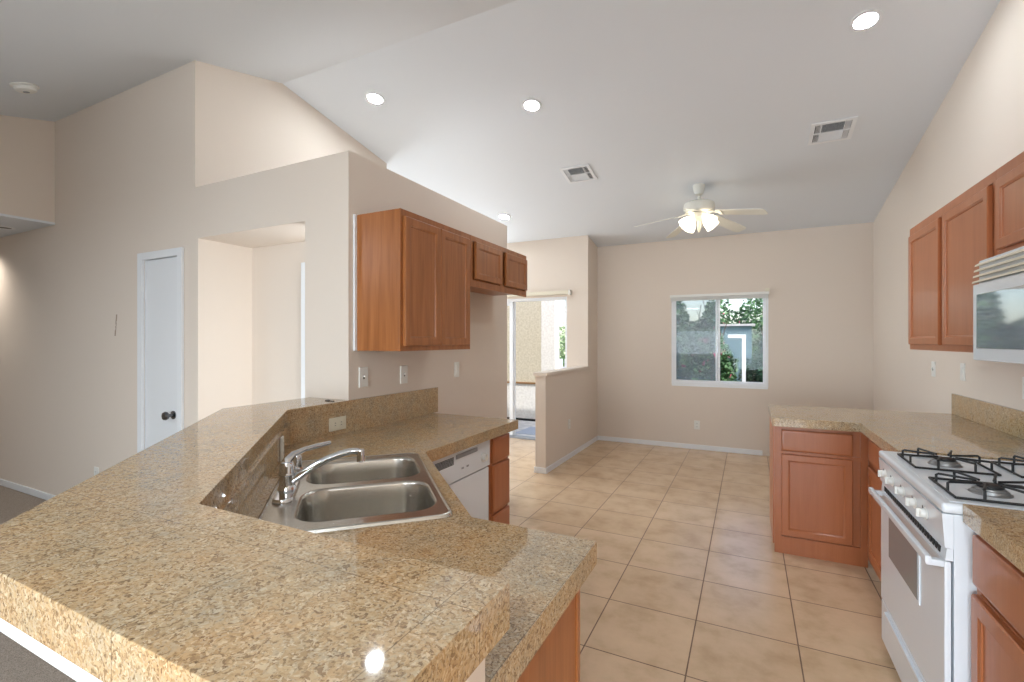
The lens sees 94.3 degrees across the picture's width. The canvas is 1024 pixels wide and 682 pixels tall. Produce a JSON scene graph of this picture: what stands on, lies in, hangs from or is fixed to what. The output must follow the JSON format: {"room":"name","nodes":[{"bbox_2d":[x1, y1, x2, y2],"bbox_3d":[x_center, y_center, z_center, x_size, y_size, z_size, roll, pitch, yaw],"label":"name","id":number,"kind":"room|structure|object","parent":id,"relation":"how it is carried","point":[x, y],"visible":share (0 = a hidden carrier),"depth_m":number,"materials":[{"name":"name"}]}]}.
{"room":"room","nodes":[
{"label":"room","id":0,"kind":"room"},
{"bbox_2d":[0,213,54,237],"bbox_3d":[-5.721,-1.042,3.666,2.490,0.019,2.470,0,0,26],"label":"ceiling","id":1,"kind":"structure","parent":0,"point":[22,224],"depth_m":4.21,"materials":[{"name":"white paint"}]},
{"bbox_2d":[0,226,15,229],"bbox_3d":[-4.611,-1.028,4.314,0.144,0.006,0.143,0,0,26],"label":"recessed light","id":2,"kind":"object","parent":1,"relation":"in","point":[1,227],"visible":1,"depth_m":4.33,"materials":[{"name":"white paint"}]},
{"bbox_2d":[0,115,54,222],"bbox_3d":[-5.722,-1.521,3.666,2.488,0.938,2.470,0,0,26],"label":"wall","id":3,"kind":"structure","parent":0,"point":[27,146],"depth_m":4.06,"materials":[{"name":"beige paint"}]},
{"bbox_2d":[0,485,76,681],"bbox_3d":[-4.319,1.461,0.746,7.600,0.058,6.490,0,0,26],"label":"floor","id":4,"kind":"structure","parent":0,"point":[18,663],"depth_m":2.15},
{"bbox_2d":[0,60,363,494],"bbox_3d":[-3.573,-0.280,4.044,6.000,3.420,0.120,0,0,26],"label":"wall","id":5,"kind":"structure","parent":0,"point":[125,188],"depth_m":3.69,"materials":[{"name":"beige paint"}]},
{"bbox_2d":[0,478,55,499],"bbox_3d":[-4.561,1.399,4.460,3.860,0.062,0.012,0,0,26],"label":"baseboard","id":6,"kind":"structure","parent":5,"relation":"attached to","point":[37,493],"depth_m":4.44,"materials":[{"name":"white paint"}]},
{"bbox_2d":[94,467,98,475],"bbox_3d":[-3.402,1.090,3.886,0.070,0.115,0.009,0,0,26],"label":"wall outlet","id":7,"kind":"object","parent":5,"relation":"attached to","point":[96,469],"visible":0.53,"depth_m":3.88,"materials":[{"name":"white plastic"}]},
{"bbox_2d":[137,247,183,452],"bbox_3d":[-2.554,0.385,3.501,0.571,2.090,0.185,0,0,26],"label":"door","id":8,"kind":"structure","parent":5,"relation":"in","point":[164,269],"depth_m":3.50,"materials":[{"name":"white paint"}]},
{"bbox_2d":[215,241,304,411],"bbox_3d":[-1.476,0.280,3.269,1.314,2.300,0.360,0,0,26],"label":"wall","id":9,"kind":"structure","parent":0,"point":[258,290],"depth_m":3.51,"materials":[{"name":"beige paint"}]},
{"bbox_2d":[301,262,304,397],"bbox_3d":[-1.231,0.438,3.245,0.575,1.985,0.024,0,0,26],"label":"door","id":10,"kind":"structure","parent":9,"relation":"in","point":[303,263],"depth_m":3.35,"materials":[{"name":"white paint"}]},
{"bbox_2d":[216,228,304,247],"bbox_3d":[-1.476,-0.750,3.269,1.314,0.080,0.360,0,0,26],"label":"ceiling","id":11,"kind":"structure","parent":0,"point":[296,235],"depth_m":3.32,"materials":[{"name":"beige paint"}]},
{"bbox_2d":[195,60,386,186],"bbox_3d":[-1.824,-0.380,4.196,0.136,3.620,1.950,0,0,26],"label":"wall","id":12,"kind":"structure","parent":0,"point":[245,124],"depth_m":3.67,"materials":[{"name":"beige paint"}]},
{"bbox_2d":[364,158,506,418],"bbox_3d":[-0.506,0.182,3.608,0.120,2.495,1.830,0,0,26],"label":"wall","id":13,"kind":"structure","parent":0,"point":[480,388],"depth_m":3.59,"materials":[{"name":"beige paint"}]},
{"bbox_2d":[359,367,367,386],"bbox_3d":[-0.855,0.209,2.751,0.017,0.115,0.070,0,0,26],"label":"light switch","id":14,"kind":"object","parent":13,"relation":"attached to","point":[363,371],"visible":1,"depth_m":2.75,"materials":[{"name":"white plastic"}]},
{"bbox_2d":[290,387,437,444],"bbox_3d":[-0.810,0.417,2.841,0.016,0.174,1.234,0,0,26],"label":"backsplash","id":15,"kind":"structure","parent":13,"relation":"attached to","point":[367,412],"depth_m":2.81,"materials":[{"name":"beige stone"}]},
{"bbox_2d":[400,365,407,383],"bbox_3d":[-0.695,0.217,3.074,0.017,0.115,0.070,0,0,26],"label":"light switch","id":16,"kind":"object","parent":13,"relation":"attached to","point":[403,369],"visible":1,"depth_m":3.07,"materials":[{"name":"white plastic"}]},
{"bbox_2d":[353,208,469,350],"bbox_3d":[-0.581,-0.330,2.935,0.344,0.770,0.732,0,0,26],"label":"upper cabinet","id":17,"kind":"object","parent":13,"relation":"attached to","point":[411,271],"visible":1,"depth_m":2.67,"materials":[{"name":"brown wood"}]},
{"bbox_2d":[454,362,458,376],"bbox_3d":[-0.420,0.218,3.634,0.010,0.115,0.060,0,0,26],"label":"light switch","id":18,"kind":"object","parent":13,"relation":"attached to","point":[456,364],"visible":1,"depth_m":3.62,"materials":[{"name":"white plastic"}]},
{"bbox_2d":[470,235,526,296],"bbox_3d":[-0.214,-0.542,3.668,0.340,0.345,0.903,0,0,26],"label":"upper cabinet","id":19,"kind":"object","parent":13,"relation":"attached to","point":[495,270],"visible":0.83,"depth_m":3.54,"materials":[{"name":"brown wood"}]},
{"bbox_2d":[465,659,484,681],"bbox_3d":[-0.732,0.924,1.560,0.550,1.012,2.330,0,0,-24],"label":"wall","id":20,"kind":"structure","parent":0,"point":[478,675],"depth_m":0.66,"materials":[{"name":"beige paint"}]},
{"bbox_2d":[0,397,509,681],"bbox_3d":[-0.811,0.374,1.518,0.765,0.088,2.624,0,0,-24],"label":"bar","id":21,"kind":"object","parent":20,"relation":"on","point":[136,571],"visible":1,"depth_m":0.64,"materials":[{"name":"beige stone"}]},
{"bbox_2d":[0,0,1000,246],"bbox_3d":[-2.503,-1.272,2.490,9.500,1.935,11.430,0,0,26],"label":"ceiling","id":22,"kind":"structure","parent":0,"point":[660,99],"depth_m":3.56,"materials":[{"name":"white paint"}]},
{"bbox_2d":[9,82,39,93],"bbox_3d":[-3.483,-1.809,3.394,0.156,0.071,0.153,0,0,26],"label":"smoke detector","id":23,"kind":"object","parent":22,"relation":"attached to","point":[21,87],"visible":1,"depth_m":3.36,"materials":[{"name":"white plastic"}]},
{"bbox_2d":[365,92,384,105],"bbox_3d":[-1.154,-2.040,4.002,0.168,0.034,0.165,0,0,26],"label":"recessed light","id":24,"kind":"object","parent":22,"relation":"in","point":[374,98],"visible":1,"depth_m":4.00,"materials":[{"name":"white paint"}]},
{"bbox_2d":[498,214,510,219],"bbox_3d":[-0.099,-1.598,6.113,0.168,0.034,0.165,0,0,26],"label":"recessed light","id":25,"kind":"object","parent":22,"relation":"in","point":[501,216],"visible":1,"depth_m":6.11,"materials":[{"name":"white paint"}]},
{"bbox_2d":[522,99,541,111],"bbox_3d":[0.163,-1.944,3.922,0.168,0.034,0.165,0,0,26],"label":"recessed light","id":26,"kind":"object","parent":22,"relation":"in","point":[530,105],"visible":1,"depth_m":3.92,"materials":[{"name":"white paint"}]},
{"bbox_2d":[559,164,596,183],"bbox_3d":[0.689,-1.729,4.922,0.310,0.066,0.306,0,0,26],"label":"ceiling vent","id":27,"kind":"object","parent":22,"relation":"in","point":[579,173],"visible":1,"depth_m":4.92,"materials":[{"name":"white metal"}]},
{"bbox_2d":[634,183,767,237],"bbox_3d":[1.930,-1.387,4.929,1.270,0.503,1.221,0,0,26],"label":"ceiling fan","id":28,"kind":"object","parent":22,"relation":"hanging from","point":[699,209],"visible":1,"depth_m":4.90,"materials":[{"name":"white metal"}]},
{"bbox_2d":[808,116,857,145],"bbox_3d":[2.643,-1.733,3.928,0.310,0.066,0.306,0,0,26],"label":"ceiling vent","id":29,"kind":"object","parent":22,"relation":"in","point":[839,129],"visible":1,"depth_m":3.92,"materials":[{"name":"white metal"}]},
{"bbox_2d":[849,9,882,31],"bbox_3d":[2.154,-1.950,2.893,0.168,0.034,0.165,0,0,26],"label":"recessed light","id":30,"kind":"object","parent":22,"relation":"in","point":[865,20],"visible":1,"depth_m":2.89,"materials":[{"name":"white paint"}]},
{"bbox_2d":[507,236,579,366],"bbox_3d":[-0.935,-0.035,7.524,4.225,2.930,0.120,0,0,26],"label":"wall","id":31,"kind":"structure","parent":0,"point":[552,264],"depth_m":6.65,"materials":[{"name":"beige paint"}]},
{"bbox_2d":[507,297,566,439],"bbox_3d":[-0.027,0.405,7.086,1.842,2.050,0.135,0,0,26],"label":"door","id":32,"kind":"structure","parent":31,"relation":"in","point":[510,302],"depth_m":7.04,"materials":[{"name":"white plastic"}]},
{"bbox_2d":[507,290,570,296],"bbox_3d":[-0.091,-0.670,6.997,2.007,0.069,0.068,0,0,26],"label":"blind valance","id":33,"kind":"object","parent":31,"relation":"attached to","point":[568,292],"visible":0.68,"depth_m":6.68,"materials":[{"name":"beige plastic"}]},
{"bbox_2d":[535,235,596,467],"bbox_3d":[0.746,-0.035,6.026,0.120,2.930,1.965,0,0,26],"label":"wall","id":34,"kind":"structure","parent":0,"point":[559,398],"depth_m":6.07,"materials":[{"name":"beige paint"}]},
{"bbox_2d":[534,467,546,473],"bbox_3d":[0.306,1.399,5.139,0.145,0.062,0.012,0,0,26],"label":"baseboard","id":35,"kind":"structure","parent":34,"relation":"attached to","point":[536,469],"depth_m":5.13,"materials":[{"name":"white paint"}]},
{"bbox_2d":[533,366,588,375],"bbox_3d":[0.640,0.360,5.813,0.160,0.036,1.536,0,0,26],"label":"half wall cap","id":36,"kind":"object","parent":34,"relation":"on","point":[575,368],"visible":1,"depth_m":5.51,"materials":[{"name":"beige paint"}]},
{"bbox_2d":[547,436,597,472],"bbox_3d":[0.803,1.399,5.989,0.012,0.062,1.951,0,0,26],"label":"baseboard","id":37,"kind":"structure","parent":34,"relation":"attached to","point":[551,467],"depth_m":5.80,"materials":[{"name":"white paint"}]},
{"bbox_2d":[508,438,900,681],"bbox_3d":[-1.738,1.460,2.120,7.600,0.060,11.250,0,0,26],"label":"floor","id":38,"kind":"structure","parent":0,"point":[688,582],"depth_m":2.86,"materials":[{"name":"beige tile"}]},
{"bbox_2d":[432,440,489,519],"bbox_3d":[-0.521,0.999,2.669,0.630,0.862,0.596,0,0,26],"label":"dishwasher","id":39,"kind":"object","parent":38,"relation":"on","point":[466,471],"visible":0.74,"depth_m":2.62,"materials":[{"name":"white metal"}]},
{"bbox_2d":[488,433,508,523],"bbox_3d":[-0.347,0.997,3.058,0.635,0.866,0.243,0,0,26],"label":"base cabinet","id":40,"kind":"object","parent":38,"relation":"on","point":[499,446],"visible":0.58,"depth_m":2.89,"materials":[{"name":"brown wood"}]},
{"bbox_2d":[220,387,596,681],"bbox_3d":[-0.465,0.446,2.022,1.198,0.232,2.751,0,0,-5],"label":"countertop","id":41,"kind":"structure","parent":40,"relation":"on","point":[544,571],"depth_m":1.26,"materials":[{"name":"beige stone"}]},
{"bbox_2d":[280,436,283,460],"bbox_3d":[-0.967,0.452,2.002,0.009,0.095,0.062,0,0,-19],"label":"wall outlet","id":42,"kind":"object","parent":41,"relation":"attached to","point":[282,437],"visible":1,"depth_m":1.99,"materials":[{"name":"white plastic"}]},
{"bbox_2d":[272,441,364,503],"bbox_3d":[-0.679,0.426,1.616,0.284,0.143,0.241,0,0,-38],"label":"kitchen faucet","id":43,"kind":"object","parent":41,"relation":"on","point":[289,481],"visible":1,"depth_m":1.56,"materials":[{"name":"silver metal"}]},
{"bbox_2d":[329,416,345,431],"bbox_3d":[-0.936,0.445,2.556,0.009,0.070,0.115,0,0,26],"label":"wall outlet","id":44,"kind":"object","parent":41,"relation":"attached to","point":[337,423],"visible":1,"depth_m":2.55,"materials":[{"name":"beige plastic"}]},
{"bbox_2d":[258,453,451,532],"bbox_3d":[-0.545,0.590,1.660,0.533,0.188,0.805,0,0,-19],"label":"sink","id":45,"kind":"object","parent":41,"relation":"in","point":[345,493],"visible":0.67,"depth_m":1.64,"materials":[{"name":"silver metal"}]},
{"bbox_2d":[292,454,303,469],"bbox_3d":[-0.837,0.469,1.850,0.048,0.056,0.048,0,0,26],"label":"air gap","id":46,"kind":"object","parent":45,"relation":"on","point":[297,460],"visible":0.57,"depth_m":1.84,"materials":[{"name":"silver metal"}]},
{"bbox_2d":[517,589,579,681],"bbox_3d":[-0.147,0.997,1.050,0.451,0.866,0.526,0,0,26],"label":"base cabinet","id":47,"kind":"object","parent":38,"relation":"on","point":[557,659],"visible":0.02,"depth_m":1.08,"materials":[{"name":"brown wood"}]},
{"bbox_2d":[770,419,867,567],"bbox_3d":[2.127,0.997,3.348,0.527,0.866,0.570,0,0,26],"label":"base cabinet","id":48,"kind":"object","parent":38,"relation":"on","point":[818,477],"visible":0.86,"depth_m":3.10,"materials":[{"name":"brown wood"}]},
{"bbox_2d":[867,438,883,580],"bbox_3d":[2.307,0.997,2.463,0.622,0.866,0.915,0,0,26],"label":"base cabinet","id":49,"kind":"object","parent":38,"relation":"on","point":[873,508],"visible":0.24,"depth_m":2.80,"materials":[{"name":"brown wood"}]},
{"bbox_2d":[768,394,1023,461],"bbox_3d":[2.215,0.463,2.853,1.140,0.198,1.538,0,0,26],"label":"countertop","id":50,"kind":"structure","parent":49,"relation":"on","point":[987,430],"depth_m":2.77,"materials":[{"name":"beige stone"}]},
{"bbox_2d":[868,447,1023,681],"bbox_3d":[1.843,0.938,1.718,0.754,0.985,0.821,0,0,26],"label":"gas range","id":51,"kind":"object","parent":38,"relation":"on","point":[927,587],"visible":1,"depth_m":1.69,"materials":[{"name":"white metal"}]},
{"bbox_2d":[879,451,1023,514],"bbox_3d":[1.861,0.527,1.709,0.714,0.034,0.821,0,0,26],"label":"cooktop","id":52,"kind":"object","parent":51,"relation":"in","point":[918,473],"depth_m":1.75,"materials":[{"name":"white metal"}]},
{"bbox_2d":[971,534,1023,681],"bbox_3d":[1.566,0.997,1.029,0.672,0.866,0.638,0,0,26],"label":"base cabinet","id":53,"kind":"object","parent":38,"relation":"on","point":[997,607],"visible":0.8,"depth_m":1.31,"materials":[{"name":"brown wood"}]},
{"bbox_2d":[963,504,1023,572],"bbox_3d":[1.559,0.463,1.026,0.686,0.198,0.665,0,0,26],"label":"countertop","id":54,"kind":"structure","parent":53,"relation":"on","point":[1003,529],"depth_m":1.31,"materials":[{"name":"beige stone"}]},
{"bbox_2d":[597,222,872,455],"bbox_3d":[2.712,0.005,6.212,3.475,2.850,0.120,0,0,26],"label":"wall","id":55,"kind":"structure","parent":0,"point":[819,280],"depth_m":6.06,"materials":[{"name":"beige paint"}]},
{"bbox_2d":[598,436,762,454],"bbox_3d":[2.181,1.399,6.402,2.115,0.062,0.012,0,0,26],"label":"baseboard","id":56,"kind":"structure","parent":55,"relation":"attached to","point":[605,438],"depth_m":6.34,"materials":[{"name":"white paint"}]},
{"bbox_2d":[694,420,699,429],"bbox_3d":[2.443,1.110,6.273,0.070,0.115,0.009,0,0,26],"label":"wall outlet","id":57,"kind":"object","parent":55,"relation":"attached to","point":[696,423],"visible":1,"depth_m":6.27,"materials":[{"name":"white plastic"}]},
{"bbox_2d":[671,294,767,388],"bbox_3d":[2.692,0.001,6.205,1.155,1.202,0.092,0,0,26],"label":"window","id":58,"kind":"structure","parent":55,"relation":"in","point":[698,383],"depth_m":6.17,"materials":[{"name":"white plastic"}]},
{"bbox_2d":[670,288,769,346],"bbox_3d":[2.660,-0.287,6.143,1.183,0.735,0.046,0,0,26],"label":"window blind","id":59,"kind":"object","parent":58,"relation":"attached to","point":[749,295],"visible":1,"depth_m":6.10,"materials":[{"name":"white plastic"}]},
{"bbox_2d":[873,0,1023,413],"bbox_3d":[1.693,-0.395,0.392,0.117,3.650,11.210,0,0,26],"label":"wall","id":60,"kind":"structure","parent":0,"point":[977,128],"depth_m":3.40,"materials":[{"name":"beige paint"}]},
{"bbox_2d":[931,361,935,376],"bbox_3d":[3.246,0.216,3.667,0.017,0.115,0.070,0,0,26],"label":"light switch","id":61,"kind":"object","parent":60,"relation":"attached to","point":[933,364],"visible":1,"depth_m":3.65,"materials":[{"name":"white plastic"}]},
{"bbox_2d":[908,170,996,352],"bbox_3d":[2.490,-0.340,2.518,0.346,0.790,1.223,0,0,26],"label":"upper cabinet","id":62,"kind":"object","parent":60,"relation":"attached to","point":[945,248],"visible":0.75,"depth_m":2.48,"materials":[{"name":"brown wood"}]},
{"bbox_2d":[960,363,965,380],"bbox_3d":[3.000,0.206,3.164,0.010,0.115,0.070,0,0,26],"label":"light switch","id":63,"kind":"object","parent":60,"relation":"attached to","point":[962,365],"visible":1,"depth_m":3.15,"materials":[{"name":"white plastic"}]},
{"bbox_2d":[952,394,1023,438],"bbox_3d":[2.716,0.434,2.604,0.020,0.140,1.538,0,0,26],"label":"backsplash","id":64,"kind":"structure","parent":60,"relation":"attached to","point":[1005,419],"depth_m":2.77,"materials":[{"name":"beige stone"}]},
{"bbox_2d":[995,151,1023,254],"bbox_3d":[2.034,-0.545,1.602,0.346,0.380,0.820,0,0,26],"label":"upper cabinet","id":65,"kind":"object","parent":60,"relation":"attached to","point":[1009,184],"visible":0.82,"depth_m":1.91,"materials":[{"name":"brown wood"}]},
{"bbox_2d":[972,246,1023,363],"bbox_3d":[1.986,-0.131,1.620,0.446,0.429,0.800,0,0,26],"label":"microwave","id":66,"kind":"object","parent":65,"relation":"attached to","point":[998,297],"visible":1,"depth_m":1.84,"materials":[{"name":"white plastic"}]},
{"bbox_2d":[1022,377,1023,398],"bbox_3d":[2.640,0.244,2.440,0.009,0.115,0.070,0,0,26],"label":"wall outlet","id":67,"kind":"object","parent":60,"relation":"attached to","point":[1022,377],"visible":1,"depth_m":2.46,"materials":[{"name":"white plastic"}]},
{"label":"outside","id":68,"kind":"structure","parent":0,"visible":0},
{"bbox_2d":[516,420,534,436],"bbox_3d":[-0.198,1.492,8.698,4.900,0.065,2.600,0,0,26],"label":"floor","id":69,"kind":"structure","parent":68,"point":[522,424],"depth_m":8.21,"materials":[{"name":"concrete"}]},
{"bbox_2d":[507,301,540,420],"bbox_3d":[-0.857,0.070,9.347,3.143,2.780,0.185,0,0,26],"label":"wall","id":70,"kind":"structure","parent":69,"relation":"on","point":[528,314],"depth_m":8.72,"materials":[{"name":"beige paint"}]},
{"bbox_2d":[516,427,534,434],"bbox_3d":[0.610,1.455,7.570,0.950,0.010,0.600,0,0,26],"label":"door mat","id":71,"kind":"object","parent":69,"relation":"on","point":[530,430],"visible":0.25,"depth_m":7.61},
{"bbox_2d":[541,300,558,370],"bbox_3d":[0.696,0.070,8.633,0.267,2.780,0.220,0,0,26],"label":"patio column","id":72,"kind":"structure","parent":69,"relation":"on","point":[549,309],"depth_m":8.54,"materials":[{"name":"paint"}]},
{"bbox_2d":[559,306,564,311],"bbox_3d":[0.843,-0.580,8.770,0.500,0.100,0.145,0,0,26],"label":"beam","id":73,"kind":"structure","parent":72,"relation":"attached to","point":[561,308],"depth_m":8.65,"materials":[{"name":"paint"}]},
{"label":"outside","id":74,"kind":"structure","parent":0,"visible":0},
{"bbox_3d":[10.441,1.580,20.997,60.000,0.100,33.100,0,0,26],"label":"ground","id":75,"kind":"structure","parent":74,"visible":0},
{"bbox_2d":[559,322,564,366],"bbox_3d":[1.445,0.492,13.783,1.574,2.088,1.446,0,0,-1],"label":"shrub","id":76,"kind":"object","parent":75,"relation":"on","point":[562,348],"visible":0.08,"depth_m":13.54,"materials":[{"name":"green plant"}]},
{"bbox_2d":[559,359,564,368],"bbox_3d":[0.673,1.005,13.100,4.740,1.050,0.060,0,0,26],"label":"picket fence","id":77,"kind":"object","parent":75,"relation":"on","point":[560,360],"visible":0.02,"depth_m":12.75,"materials":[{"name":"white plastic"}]},
{"bbox_2d":[676,301,738,380],"bbox_3d":[3.001,0.321,8.288,1.804,2.433,1.453,0,0,26],"label":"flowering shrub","id":78,"kind":"object","parent":75,"relation":"on","point":[693,361],"visible":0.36,"depth_m":7.84,"materials":[{"name":"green plant"}]},
{"bbox_2d":[680,298,762,373],"bbox_3d":[4.923,0.161,10.450,2.427,2.752,1.641,0,0,26],"label":"shrub","id":79,"kind":"object","parent":75,"relation":"on","point":[758,326],"visible":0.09,"depth_m":10.13,"materials":[{"name":"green plant"}]},
{"bbox_2d":[713,324,754,380],"bbox_3d":[4.380,0.600,9.437,0.800,1.860,0.520,0,0,26],"label":"garden shed","id":80,"kind":"object","parent":75,"relation":"on","point":[735,344],"visible":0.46,"depth_m":9.21,"materials":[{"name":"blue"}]},
{"bbox_2d":[728,334,745,381],"bbox_3d":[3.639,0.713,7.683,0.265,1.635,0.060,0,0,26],"label":"door frame","id":81,"kind":"structure","parent":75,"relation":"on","point":[743,336],"depth_m":7.61,"materials":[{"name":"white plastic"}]},
{"bbox_2d":[737,329,762,381],"bbox_3d":[4.510,0.575,7.801,1.477,1.925,1.242,0,0,26],"label":"shrub","id":82,"kind":"object","parent":75,"relation":"on","point":[756,367],"visible":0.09,"depth_m":7.89,"materials":[{"name":"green plant"}]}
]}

